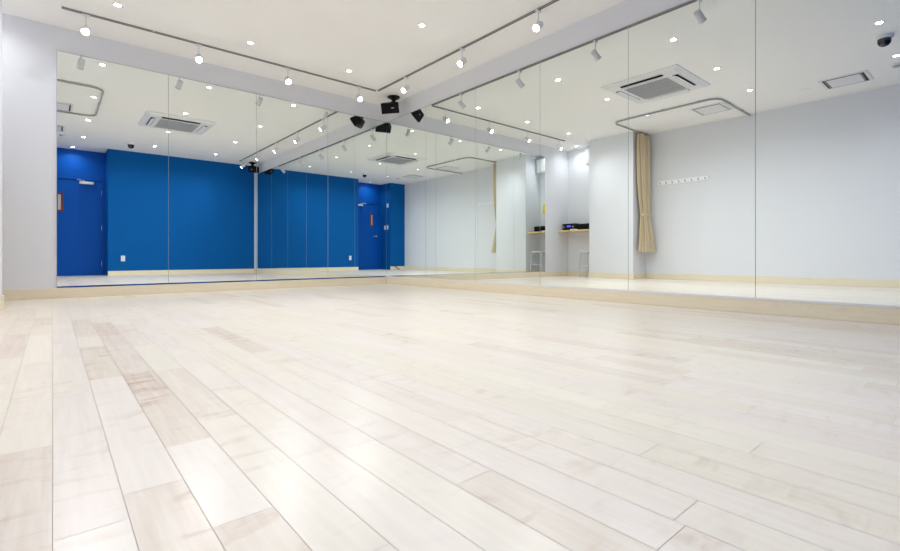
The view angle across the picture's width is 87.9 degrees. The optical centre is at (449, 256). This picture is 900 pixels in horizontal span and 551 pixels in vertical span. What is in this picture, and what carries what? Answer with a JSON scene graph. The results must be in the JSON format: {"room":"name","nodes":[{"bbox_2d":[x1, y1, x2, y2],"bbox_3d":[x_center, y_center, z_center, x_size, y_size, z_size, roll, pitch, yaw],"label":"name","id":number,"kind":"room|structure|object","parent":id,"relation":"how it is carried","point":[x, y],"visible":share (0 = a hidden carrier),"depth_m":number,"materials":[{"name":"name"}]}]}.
{"room":"exercise studio","nodes":[
{"label":"exercise studio","id":0,"kind":"room"},
{"bbox_2d":[0,0,1,295],"bbox_3d":[-3.384,-0.900,3.174,0.440,2.600,0.880,0,0,-40],"label":"wall","id":1,"kind":"structure","parent":0,"point":[0,0],"depth_m":3.57,"materials":[{"name":"white paint"}]},
{"bbox_2d":[0,295,3,310],"bbox_3d":[-3.375,0.351,3.181,0.440,0.098,0.904,0,0,-40],"label":"baseboard","id":2,"kind":"structure","parent":1,"relation":"attached to","point":[2,296],"depth_m":3.51,"materials":[{"name":"brown wood"}]},
{"bbox_2d":[2,13,386,289],"bbox_3d":[-2.682,-0.900,5.474,4.732,2.600,0.120,0,0,-40],"label":"wall","id":3,"kind":"structure","parent":0,"point":[29,47],"depth_m":4.40,"materials":[{"name":"white paint"}]},
{"bbox_2d":[57,51,167,285],"bbox_3d":[-3.410,-0.835,4.768,0.926,2.265,0.012,0,0,-40],"label":"mirror panel","id":4,"kind":"object","parent":3,"relation":"attached to","point":[112,118],"visible":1,"depth_m":4.72,"materials":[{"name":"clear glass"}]},
{"bbox_2d":[2,277,385,299],"bbox_3d":[-2.638,0.351,5.423,4.468,0.098,0.014,0,0,-40],"label":"baseboard","id":5,"kind":"structure","parent":3,"relation":"attached to","point":[39,293],"depth_m":5.08,"materials":[{"name":"brown wood"}]},
{"bbox_2d":[168,75,255,282],"bbox_3d":[-2.703,-0.835,5.369,0.926,2.265,0.012,0,0,-40],"label":"mirror panel","id":6,"kind":"object","parent":3,"relation":"attached to","point":[212,128],"visible":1,"depth_m":5.33,"materials":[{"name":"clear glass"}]},
{"bbox_2d":[57,50,383,121],"bbox_3d":[-2.351,-1.970,5.667,3.706,0.005,0.015,0,0,-40],"label":"trim","id":7,"kind":"structure","parent":3,"relation":"attached to","point":[57,50],"depth_m":5.29,"materials":[{"name":"white metal"}]},
{"bbox_2d":[57,276,385,287],"bbox_3d":[-2.347,0.295,5.662,3.705,0.014,0.003,0,0,-40],"label":"trim","id":8,"kind":"structure","parent":3,"relation":"attached to","point":[367,276],"depth_m":5.29,"materials":[{"name":"white wood"}]},
{"bbox_2d":[256,94,327,279],"bbox_3d":[-1.997,-0.835,5.970,0.926,2.265,0.012,0,0,-40],"label":"mirror panel","id":9,"kind":"object","parent":3,"relation":"attached to","point":[292,137],"visible":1,"depth_m":5.94,"materials":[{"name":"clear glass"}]},
{"bbox_2d":[328,110,385,277],"bbox_3d":[-1.290,-0.835,6.572,0.926,2.265,0.012,0,0,-40],"label":"mirror panel","id":10,"kind":"object","parent":3,"relation":"attached to","point":[356,144],"visible":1,"depth_m":6.55,"materials":[{"name":"clear glass"}]},
{"bbox_2d":[2,0,624,105],"bbox_3d":[-0.534,-2.250,2.951,4.732,0.100,6.747,0,0,-40],"label":"ceiling","id":11,"kind":"structure","parent":0,"point":[382,42],"depth_m":4.55,"materials":[{"name":"paint"}]},
{"bbox_2d":[112,2,123,7],"bbox_3d":[-2.909,-2.198,4.090,0.084,0.004,0.084,0,0,-40],"label":"recessed light","id":12,"kind":"object","parent":11,"relation":"in","point":[118,5],"visible":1,"depth_m":4.09,"materials":[{"name":"white paint"}]},
{"bbox_2d":[61,6,375,91],"bbox_3d":[-2.202,-2.192,5.151,3.202,0.015,0.024,0,0,-40],"label":"track","id":13,"kind":"object","parent":11,"relation":"attached to","point":[62,7],"visible":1,"depth_m":4.84,"materials":[{"name":"silver metal"}]},
{"bbox_2d":[81,13,90,35],"bbox_3d":[-3.290,-2.085,4.220,0.066,0.201,0.120,0,0,-32],"label":"track spotlight","id":14,"kind":"object","parent":13,"relation":"hanging from","point":[85,30],"visible":1,"depth_m":4.20,"materials":[{"name":"white paint"}]},
{"bbox_2d":[195,44,202,62],"bbox_3d":[-2.589,-2.085,4.816,0.066,0.201,0.120,0,0,-32],"label":"track spotlight","id":15,"kind":"object","parent":13,"relation":"hanging from","point":[198,56],"visible":1,"depth_m":4.80,"materials":[{"name":"white paint"}]},
{"bbox_2d":[284,67,291,84],"bbox_3d":[-1.881,-2.085,5.418,0.066,0.201,0.120,0,0,-32],"label":"track spotlight","id":16,"kind":"object","parent":13,"relation":"hanging from","point":[287,79],"visible":1,"depth_m":5.40,"materials":[{"name":"white paint"}]},
{"bbox_2d":[356,86,362,101],"bbox_3d":[-1.173,-2.085,6.021,0.066,0.201,0.120,0,0,-32],"label":"track spotlight","id":17,"kind":"object","parent":13,"relation":"hanging from","point":[359,98],"visible":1,"depth_m":6.00,"materials":[{"name":"white paint"}]},
{"bbox_2d":[381,95,399,113],"bbox_3d":[-0.817,-2.070,6.415,0.252,0.260,0.222,0,0,-2],"label":"ceiling speaker","id":18,"kind":"object","parent":11,"relation":"hanging from","point":[391,107],"visible":1,"depth_m":6.35,"materials":[{"name":"black plastic"}]},
{"bbox_2d":[418,23,425,27],"bbox_3d":[-0.266,-2.198,4.448,0.084,0.004,0.084,0,0,-40],"label":"recessed light","id":19,"kind":"object","parent":11,"relation":"in","point":[422,25],"visible":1,"depth_m":4.45,"materials":[{"name":"white"}]},
{"bbox_2d":[377,0,558,90],"bbox_3d":[0.667,-2.192,4.284,0.023,0.015,5.000,0,0,-40],"label":"track","id":20,"kind":"object","parent":11,"relation":"attached to","point":[553,1],"visible":1,"depth_m":4.74,"materials":[{"name":"silver metal"}]},
{"bbox_2d":[401,77,409,92],"bbox_3d":[-0.541,-2.085,5.697,0.066,0.201,0.120,0,0,38],"label":"track spotlight","id":21,"kind":"object","parent":20,"relation":"hanging from","point":[406,88],"visible":1,"depth_m":5.68,"materials":[{"name":"white paint"}]},
{"bbox_2d":[457,48,466,66],"bbox_3d":[0.127,-2.085,4.913,0.066,0.201,0.120,0,0,38],"label":"track spotlight","id":22,"kind":"object","parent":20,"relation":"hanging from","point":[460,63],"visible":1,"depth_m":4.90,"materials":[{"name":"white paint"}]},
{"bbox_2d":[532,9,542,31],"bbox_3d":[0.781,-2.085,4.144,0.066,0.201,0.120,0,0,38],"label":"track spotlight","id":23,"kind":"object","parent":20,"relation":"hanging from","point":[536,27],"visible":1,"depth_m":4.13,"materials":[{"name":"white paint"}]},
{"bbox_2d":[0,283,899,550],"bbox_3d":[-0.534,0.450,2.951,4.732,0.100,6.747,0,0,-40],"label":"floor","id":24,"kind":"structure","parent":0,"point":[366,417],"depth_m":1.09,"materials":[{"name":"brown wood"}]},
{"bbox_2d":[387,0,688,121],"bbox_3d":[1.089,-0.900,4.602,0.120,2.600,6.097,0,0,-40],"label":"wall","id":25,"kind":"structure","parent":0,"point":[627,12],"depth_m":4.67,"materials":[{"name":"white paint"}]},
{"bbox_2d":[387,107,425,277],"bbox_3d":[-0.622,-0.835,6.511,0.012,2.265,0.944,0,0,-40],"label":"mirror panel","id":26,"kind":"object","parent":25,"relation":"attached to","point":[406,134],"visible":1,"depth_m":6.46,"materials":[{"name":"clear glass"}]},
{"bbox_2d":[426,87,474,280],"bbox_3d":[-0.009,-0.835,5.790,0.012,2.265,0.945,0,0,-40],"label":"mirror panel","id":27,"kind":"object","parent":25,"relation":"attached to","point":[450,122],"visible":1,"depth_m":5.76,"materials":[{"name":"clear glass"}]},
{"bbox_2d":[475,61,539,284],"bbox_3d":[0.605,-0.835,5.069,0.012,2.265,0.945,0,0,-40],"label":"mirror panel","id":28,"kind":"object","parent":25,"relation":"attached to","point":[507,107],"visible":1,"depth_m":5.02,"materials":[{"name":"clear glass"}]},
{"bbox_2d":[388,0,690,121],"bbox_3d":[0.912,-1.970,4.706,0.015,0.005,5.676,0,0,-40],"label":"trim","id":29,"kind":"structure","parent":25,"relation":"attached to","point":[689,0],"depth_m":4.55,"materials":[{"name":"white metal"}]},
{"bbox_2d":[540,26,627,289],"bbox_3d":[1.218,-0.835,4.348,0.012,2.265,0.945,0,0,-40],"label":"mirror panel","id":30,"kind":"object","parent":25,"relation":"attached to","point":[584,87],"visible":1,"depth_m":4.30,"materials":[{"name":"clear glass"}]},
{"bbox_2d":[387,277,899,324],"bbox_3d":[1.000,0.351,4.603,0.014,0.098,5.951,0,0,-40],"label":"baseboard","id":31,"kind":"structure","parent":25,"relation":"attached to","point":[880,315],"depth_m":3.55,"materials":[{"name":"brown wood"}]},
{"bbox_2d":[387,276,899,307],"bbox_3d":[0.907,0.295,4.702,0.003,0.014,5.676,0,0,-40],"label":"trim","id":32,"kind":"structure","parent":25,"relation":"attached to","point":[754,298],"depth_m":3.56,"materials":[{"name":"white plastic"}]},
{"bbox_2d":[628,0,755,297],"bbox_3d":[1.832,-0.835,3.627,0.012,2.265,0.945,0,0,-40],"label":"mirror panel","id":33,"kind":"object","parent":25,"relation":"attached to","point":[692,64],"visible":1,"depth_m":3.58,"materials":[{"name":"clear glass"}]},
{"bbox_2d":[756,0,899,305],"bbox_3d":[2.446,-0.835,2.906,0.012,2.265,0.945,0,0,-40],"label":"mirror panel","id":34,"kind":"object","parent":25,"relation":"attached to","point":[828,71],"visible":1,"depth_m":2.96,"materials":[{"name":"clear glass"}]}
]}

